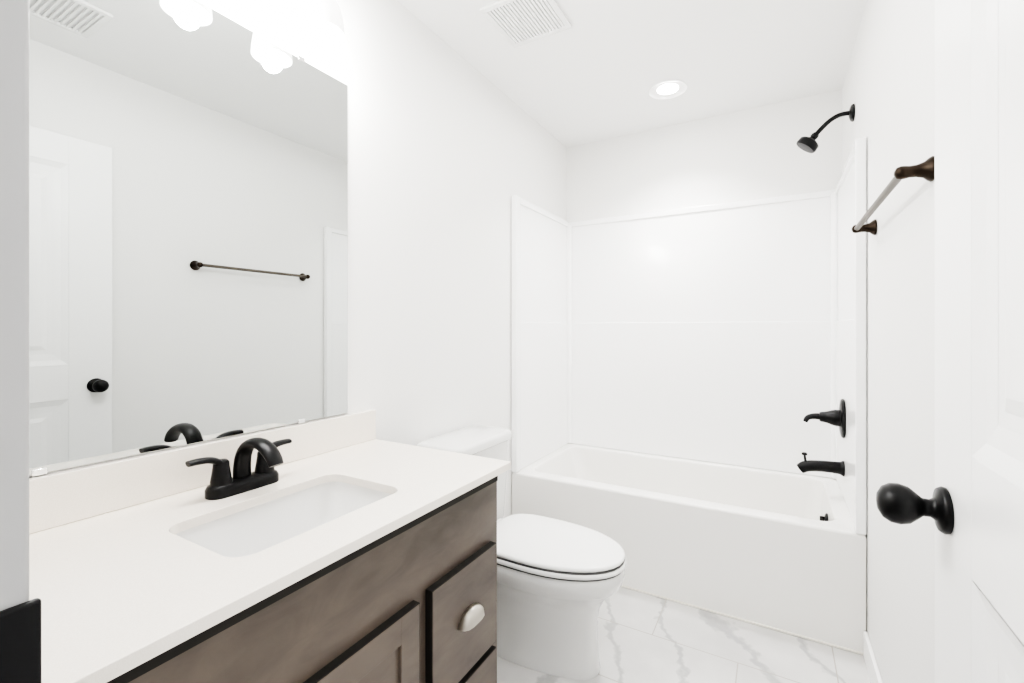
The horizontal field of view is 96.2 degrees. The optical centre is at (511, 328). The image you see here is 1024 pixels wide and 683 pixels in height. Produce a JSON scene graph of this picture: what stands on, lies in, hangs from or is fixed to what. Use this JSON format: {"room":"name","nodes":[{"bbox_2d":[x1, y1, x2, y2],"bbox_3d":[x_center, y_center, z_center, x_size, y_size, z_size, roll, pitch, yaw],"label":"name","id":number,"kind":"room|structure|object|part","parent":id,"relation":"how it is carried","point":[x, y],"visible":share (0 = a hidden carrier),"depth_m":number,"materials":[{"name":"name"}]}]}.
{"room":"bathroom","nodes":[
{"label":"bathroom","id":0,"kind":"room"},
{"bbox_2d":[29,0,566,518],"bbox_3d":[-0.745,-0.008,1.289,0.120,2.440,4.510,0,0,30],"label":"wall","id":1,"kind":"structure","parent":0,"point":[451,150],"depth_m":1.85,"materials":[{"name":"white paint"}]},
{"bbox_2d":[29,0,347,476],"bbox_3d":[-0.766,-0.264,1.122,0.007,1.089,0.900,0,0,30],"label":"mirror","id":2,"kind":"object","parent":1,"relation":"attached to","point":[188,221],"visible":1,"depth_m":1.08,"materials":[{"name":"clear glass"}]},
{"bbox_2d":[288,0,344,45],"bbox_3d":[-0.677,-0.945,1.103,0.180,0.227,0.600,0,0,30],"label":"vanity light","id":3,"kind":"object","parent":1,"relation":"attached to","point":[322,22],"visible":1,"depth_m":1.28,"materials":[{"name":"white glass"}]},
{"bbox_2d":[397,0,866,147],"bbox_3d":[-0.032,-1.268,0.880,1.764,0.080,4.510,0,0,30],"label":"ceiling","id":4,"kind":"structure","parent":0,"point":[598,70],"depth_m":2.07,"materials":[{"name":"white paint"}]},
{"bbox_2d":[480,0,571,47],"bbox_3d":[0.059,-1.222,1.807,0.270,0.012,0.270,0,0,30],"label":"ceiling vent","id":5,"kind":"object","parent":4,"relation":"in","point":[516,23],"visible":0.96,"depth_m":1.81,"materials":[{"name":"white plastic"}]},
{"bbox_2d":[649,79,686,98],"bbox_3d":[0.798,-1.224,2.352,0.186,0.007,0.186,0,0,30],"label":"recessed light","id":6,"kind":"object","parent":4,"relation":"in","point":[672,88],"visible":1,"depth_m":2.35,"materials":[{"name":"white paint"}]},
{"bbox_2d":[497,587,870,682],"bbox_3d":[-0.032,1.242,0.880,1.764,0.060,4.510,0,0,30],"label":"floor","id":7,"kind":"structure","parent":0,"point":[644,638],"depth_m":1.71,"materials":[{"name":"tile"}]},
{"bbox_2d":[29,409,510,682],"bbox_3d":[-0.496,0.734,1.015,0.582,0.956,1.038,0,0,30],"label":"bathroom vanity","id":8,"kind":"object","parent":7,"relation":"on","point":[349,548],"visible":1,"depth_m":0.92,"materials":[{"name":"white stone"}]},
{"bbox_2d":[185,437,292,500],"bbox_3d":[-0.599,0.320,1.078,0.166,0.128,0.242,0,0,30],"label":"faucet","id":9,"kind":"object","parent":8,"relation":"on","point":[264,483],"depth_m":1.07,"materials":[{"name":"black metal"}]},
{"bbox_2d":[416,425,625,679],"bbox_3d":[0.052,0.827,1.760,0.770,0.771,0.424,0,0,30],"label":"toilet","id":10,"kind":"object","parent":7,"relation":"on","point":[559,582],"visible":0.56,"depth_m":1.61,"materials":[{"name":"white ceramic"}]},
{"bbox_3d":[-0.187,0.637,1.897,0.220,0.393,0.424,0,0,30],"label":"tank","id":11,"kind":"part","parent":10,"relation":"part of","materials":[{"name":"white ceramic"}]},
{"bbox_3d":[0.144,0.803,1.707,0.557,0.045,0.374,0,0,30],"label":"seat","id":12,"kind":"part","parent":10,"relation":"part of","materials":[{"name":"white plastic"}]},
{"bbox_2d":[511,104,866,654],"bbox_3d":[0.841,0.119,2.401,1.519,2.185,0.755,0,0,30],"label":"bathtub","id":13,"kind":"object","parent":7,"relation":"on","point":[688,406],"visible":0.98,"depth_m":2.49,"materials":[{"name":"white plastic"}]},
{"bbox_2d":[779,398,845,571],"bbox_3d":[1.378,0.716,2.117,0.250,0.802,0.128,0,0,30],"label":"faucet","id":14,"kind":"object","parent":13,"relation":"on","point":[833,417],"depth_m":2.06,"materials":[{"name":"black metal"}]},
{"bbox_2d":[567,89,841,221],"bbox_3d":[1.060,-0.008,2.784,1.524,2.440,0.120,0,0,30],"label":"wall","id":15,"kind":"structure","parent":0,"point":[751,154],"depth_m":2.66,"materials":[{"name":"white paint"}]},
{"bbox_2d":[842,0,934,682],"bbox_3d":[0.681,-0.008,0.471,0.120,2.440,4.510,0,0,30],"label":"wall","id":16,"kind":"structure","parent":0,"point":[888,89],"depth_m":1.26,"materials":[{"name":"white paint"}]},
{"bbox_2d":[863,631,882,682],"bbox_3d":[0.813,1.165,0.839,0.013,0.095,1.980,0,0,30],"label":"baseboard","id":17,"kind":"structure","parent":16,"relation":"attached to","point":[872,666],"depth_m":1.54,"materials":[{"name":"white paint"}]},
{"bbox_2d":[851,156,934,234],"bbox_3d":[1.040,-0.344,1.288,0.066,0.054,0.709,0,0,30],"label":"towel rail","id":18,"kind":"object","parent":16,"relation":"attached to","point":[925,170],"visible":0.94,"depth_m":1.04,"materials":[{"name":"brown metal"}]},
{"bbox_3d":[1.024,-0.344,1.297,0.017,0.017,0.647,0,0,30],"label":"rod","id":19,"kind":"part","parent":18,"relation":"part of","materials":[{"name":"silver metal"}]},
{"bbox_3d":[-0.383,-0.008,0.268,1.524,2.440,0.140,0,0,30],"label":"wall","id":20,"kind":"structure","parent":0,"visible":0},
{"bbox_2d":[0,0,41,682],"bbox_3d":[-0.125,0.157,0.130,0.936,2.111,0.197,0,0,30],"label":"door frame","id":21,"kind":"structure","parent":20,"relation":"attached to","point":[14,302],"depth_m":0.40,"materials":[{"name":"grey paint"}]},
{"bbox_3d":[-0.446,0.284,0.387,0.009,0.095,0.071,0,0,30],"label":"door jamb strike","id":22,"kind":"part","parent":21,"relation":"part of","materials":[{"name":"black metal"}]},
{"bbox_2d":[876,0,1023,682],"bbox_3d":[0.441,0.183,0.345,0.162,2.033,0.802,0,0,30],"label":"door","id":23,"kind":"structure","parent":20,"relation":"in","point":[973,507],"depth_m":0.55,"materials":[{"name":"white paint"}]},
{"bbox_3d":[0.617,0.254,0.652,0.162,0.064,0.094,0,0,30],"label":"knob","id":24,"kind":"part","parent":23,"relation":"part of","materials":[{"name":"black metal"}]}
]}

